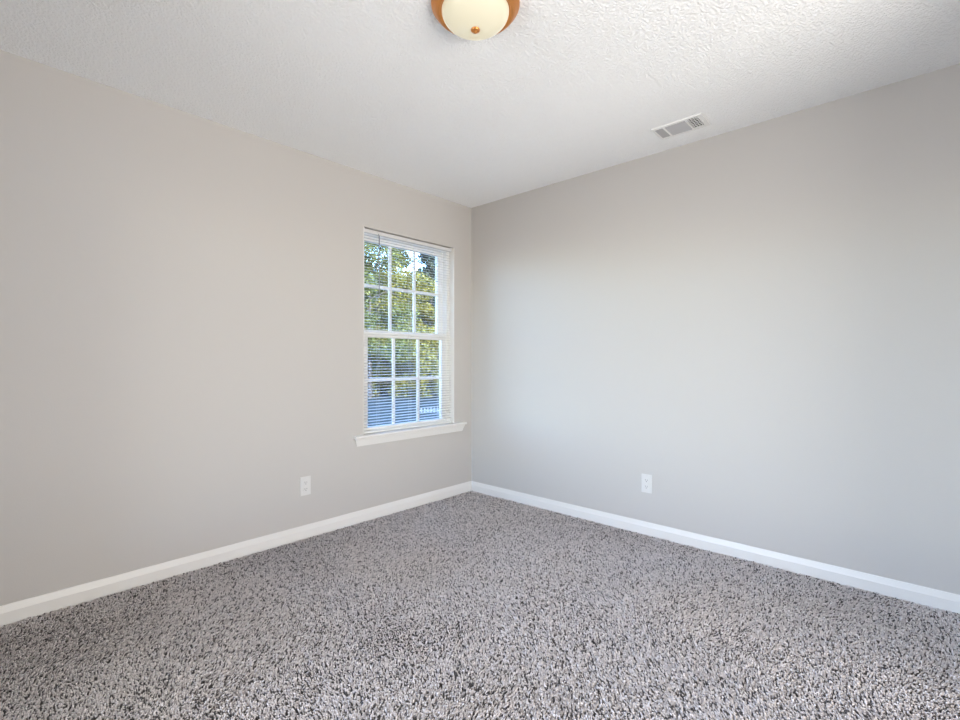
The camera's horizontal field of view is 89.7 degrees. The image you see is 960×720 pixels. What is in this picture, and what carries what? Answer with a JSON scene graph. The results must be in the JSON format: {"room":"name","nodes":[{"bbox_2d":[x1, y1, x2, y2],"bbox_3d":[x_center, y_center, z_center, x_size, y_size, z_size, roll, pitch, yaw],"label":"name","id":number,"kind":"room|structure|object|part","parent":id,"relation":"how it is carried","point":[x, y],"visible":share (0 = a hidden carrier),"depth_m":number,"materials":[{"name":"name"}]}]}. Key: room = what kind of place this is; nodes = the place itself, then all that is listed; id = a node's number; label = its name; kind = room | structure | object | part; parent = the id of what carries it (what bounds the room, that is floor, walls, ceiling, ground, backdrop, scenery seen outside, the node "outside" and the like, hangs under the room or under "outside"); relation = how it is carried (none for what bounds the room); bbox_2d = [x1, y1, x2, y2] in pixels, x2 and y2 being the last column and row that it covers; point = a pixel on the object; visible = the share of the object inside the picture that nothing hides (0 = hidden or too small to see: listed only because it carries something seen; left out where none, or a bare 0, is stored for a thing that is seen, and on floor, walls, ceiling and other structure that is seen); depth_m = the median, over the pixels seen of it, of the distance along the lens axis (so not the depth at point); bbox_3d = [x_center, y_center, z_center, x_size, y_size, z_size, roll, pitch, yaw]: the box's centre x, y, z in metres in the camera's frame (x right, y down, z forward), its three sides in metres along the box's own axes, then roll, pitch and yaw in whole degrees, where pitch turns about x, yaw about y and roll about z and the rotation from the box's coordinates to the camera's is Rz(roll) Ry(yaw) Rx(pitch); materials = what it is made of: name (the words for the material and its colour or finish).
{"room":"empty bedroom","nodes":[
{"label":"empty bedroom","id":0,"kind":"room"},
{"bbox_2d":[0,50,470,605],"bbox_3d":[-1.289,0.004,2.958,0.150,2.840,3.720,0,0,43],"label":"wall","id":1,"kind":"structure","parent":0,"point":[182,293],"depth_m":2.52,"materials":[{"name":"grey paint"}]},
{"bbox_2d":[0,481,470,626],"bbox_3d":[-1.228,1.088,2.903,0.014,0.100,3.420,0,0,43],"label":"baseboard","id":2,"kind":"structure","parent":1,"relation":"attached to","point":[10,613],"depth_m":2.58,"materials":[{"name":"white wood"}]},
{"bbox_2d":[300,476,310,495],"bbox_3d":[-1.101,0.791,3.045,0.009,0.119,0.070,0,0,43],"label":"wall outlet","id":3,"kind":"object","parent":1,"relation":"attached to","point":[305,482],"visible":1,"depth_m":3.04,"materials":[{"name":"white plastic"}]},
{"bbox_2d":[353,233,466,446],"bbox_3d":[-0.542,-0.171,3.736,0.184,1.530,1.080,0,0,43],"label":"window","id":4,"kind":"structure","parent":1,"relation":"in","point":[422,431],"depth_m":3.86,"materials":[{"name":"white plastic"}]},
{"bbox_2d":[364,246,436,331],"bbox_3d":[-0.607,-0.546,3.768,0.016,0.644,0.715,0,0,43],"label":"grille","id":5,"kind":"object","parent":4,"relation":"attached to","point":[390,288],"depth_m":3.82,"materials":[{"name":"white plastic"}]},
{"bbox_3d":[-0.603,-0.543,3.772,0.034,0.723,0.808,0,0,43],"label":"sash","id":6,"kind":"part","parent":4,"relation":"part of","materials":[{"name":"white plastic"}]},
{"bbox_2d":[368,338,440,423],"bbox_3d":[-0.574,0.155,3.740,0.016,0.647,0.719,0,0,43],"label":"grille","id":7,"kind":"object","parent":4,"relation":"attached to","point":[393,379],"depth_m":3.82,"materials":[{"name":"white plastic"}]},
{"bbox_3d":[-0.572,0.140,3.743,0.034,0.722,0.808,0,0,43],"label":"sash","id":8,"kind":"part","parent":4,"relation":"part of","materials":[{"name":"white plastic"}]},
{"bbox_3d":[-0.587,-0.208,3.757,0.090,1.455,0.882,0,0,43],"label":"frame","id":9,"kind":"part","parent":4,"relation":"part of","materials":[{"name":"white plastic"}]},
{"bbox_2d":[364,228,451,433],"bbox_3d":[-0.535,-0.209,3.709,0.042,1.453,0.870,0,0,43],"label":"mini blind","id":10,"kind":"object","parent":4,"relation":"attached to","point":[368,231],"visible":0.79,"depth_m":3.67,"materials":[{"name":"white plastic"}]},
{"bbox_3d":[-0.540,0.511,3.713,0.025,0.012,0.866,0,0,43],"label":"rail","id":11,"kind":"part","parent":10,"relation":"part of","materials":[{"name":"white plastic"}]},
{"bbox_3d":[-0.540,-0.920,3.713,0.029,0.031,0.870,0,0,43],"label":"head rail","id":12,"kind":"part","parent":10,"relation":"part of","materials":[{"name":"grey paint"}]},
{"bbox_3d":[-0.509,0.529,3.706,0.094,0.020,1.080,0,0,43],"label":"sill","id":13,"kind":"part","parent":4,"relation":"part of","materials":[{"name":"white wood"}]},
{"bbox_2d":[0,0,959,207],"bbox_3d":[0.002,-1.366,1.769,3.660,0.100,3.720,0,0,43],"label":"ceiling","id":14,"kind":"structure","parent":0,"point":[569,89],"depth_m":2.16,"materials":[{"name":"white paint"}]},
{"bbox_2d":[431,0,519,40],"bbox_3d":[-0.017,-1.261,1.780,0.326,0.110,0.326,0,0,43],"label":"ceiling light","id":15,"kind":"object","parent":14,"relation":"attached to","point":[474,20],"visible":1,"depth_m":1.75,"materials":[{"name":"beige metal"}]},
{"bbox_2d":[651,113,710,139],"bbox_3d":[1.129,-1.308,2.712,0.273,0.016,0.162,0,0,43],"label":"ceiling vent","id":16,"kind":"object","parent":14,"relation":"in","point":[697,121],"visible":1,"depth_m":2.70,"materials":[{"name":"white metal"}]},
{"bbox_2d":[471,64,959,594],"bbox_3d":[1.266,0.004,3.031,3.510,2.840,0.150,0,0,43],"label":"wall","id":17,"kind":"structure","parent":0,"point":[760,322],"depth_m":2.70,"materials":[{"name":"grey paint"}]},
{"bbox_2d":[641,474,651,493],"bbox_3d":[1.071,0.791,3.103,0.070,0.119,0.009,0,0,43],"label":"wall outlet","id":18,"kind":"object","parent":17,"relation":"attached to","point":[646,480],"visible":1,"depth_m":3.10,"materials":[{"name":"white plastic"}]},
{"bbox_2d":[471,481,959,613],"bbox_3d":[1.156,1.088,3.022,3.360,0.100,0.014,0,0,43],"label":"baseboard","id":19,"kind":"structure","parent":17,"relation":"attached to","point":[909,592],"depth_m":2.69,"materials":[{"name":"white wood"}]},
{"bbox_3d":[0.002,1.276,1.769,3.360,0.296,3.420,0,0,43],"label":"floor","id":20,"kind":"structure","parent":0,"visible":0},
{"bbox_2d":[0,491,959,719],"bbox_3d":[0.006,1.119,1.765,3.344,0.015,3.392,0,0,43],"label":"carpet","id":21,"kind":"object","parent":20,"relation":"on","point":[471,605],"visible":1,"depth_m":1.95,"materials":[{"name":"grey carpet"}]},
{"label":"outside","id":22,"kind":"structure","parent":0,"visible":0},
{"bbox_2d":[368,386,438,425],"bbox_3d":[-29.850,1.724,38.393,89.820,0.200,130.000,0,0,43],"label":"ground","id":23,"kind":"structure","parent":22,"point":[432,394],"depth_m":16.32,"materials":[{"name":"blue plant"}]},
{"bbox_2d":[364,242,419,397],"bbox_3d":[-4.319,-2.151,20.340,3.641,7.660,4.009,0,0,-23],"label":"tree","id":24,"kind":"object","parent":23,"relation":"on","point":[370,317],"visible":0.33,"depth_m":20.02,"materials":[{"name":"green plant"}]},
{"bbox_2d":[373,248,412,329],"bbox_3d":[-4.976,-2.531,27.590,3.422,8.416,2.618,0,0,16],"label":"tree","id":25,"kind":"object","parent":23,"relation":"on","point":[404,252],"visible":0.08,"depth_m":27.37,"materials":[{"name":"green plant"}]},
{"bbox_2d":[364,260,426,394],"bbox_3d":[-4.356,-1.660,23.403,3.615,6.673,4.155,0,0,0],"label":"tree","id":26,"kind":"object","parent":23,"relation":"on","point":[384,320],"visible":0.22,"depth_m":22.50,"materials":[{"name":"green plant"}]},
{"bbox_2d":[364,265,437,380],"bbox_3d":[-2.139,-2.582,34.721,57.695,10.304,13.724,0,0,0],"label":"woods","id":27,"kind":"object","parent":23,"relation":"on","point":[373,293],"visible":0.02,"depth_m":31.54,"materials":[{"name":"green plant"}]},
{"bbox_2d":[368,270,438,396],"bbox_3d":[-2.999,-1.151,21.358,4.450,5.658,3.522,0,0,6],"label":"tree","id":28,"kind":"object","parent":23,"relation":"on","point":[375,370],"visible":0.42,"depth_m":21.00,"materials":[{"name":"green plant"}]},
{"bbox_2d":[372,361,438,397],"bbox_3d":[-1.792,0.886,22.859,26.754,1.884,5.655,0,0,0],"label":"undergrowth","id":29,"kind":"object","parent":23,"relation":"on","point":[403,374],"visible":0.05,"depth_m":21.20,"materials":[{"name":"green plant"}]},
{"bbox_2d":[406,254,434,388],"bbox_3d":[-3.199,-2.668,28.103,3.244,8.695,3.902,0,0,-19],"label":"tree","id":30,"kind":"object","parent":23,"relation":"on","point":[430,301],"visible":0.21,"depth_m":27.49,"materials":[{"name":"green plant"}]},
{"bbox_2d":[403,280,438,372],"bbox_3d":[-2.136,-1.303,24.688,3.710,5.956,3.199,0,0,8],"label":"tree","id":31,"kind":"object","parent":23,"relation":"on","point":[432,314],"visible":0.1,"depth_m":24.47,"materials":[{"name":"green plant"}]},
{"bbox_2d":[421,407,438,412],"bbox_3d":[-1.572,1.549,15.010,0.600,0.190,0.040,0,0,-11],"label":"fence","id":32,"kind":"object","parent":23,"relation":"on","point":[434,407],"visible":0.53,"depth_m":15.00,"materials":[{"name":"white paint"}]}
]}

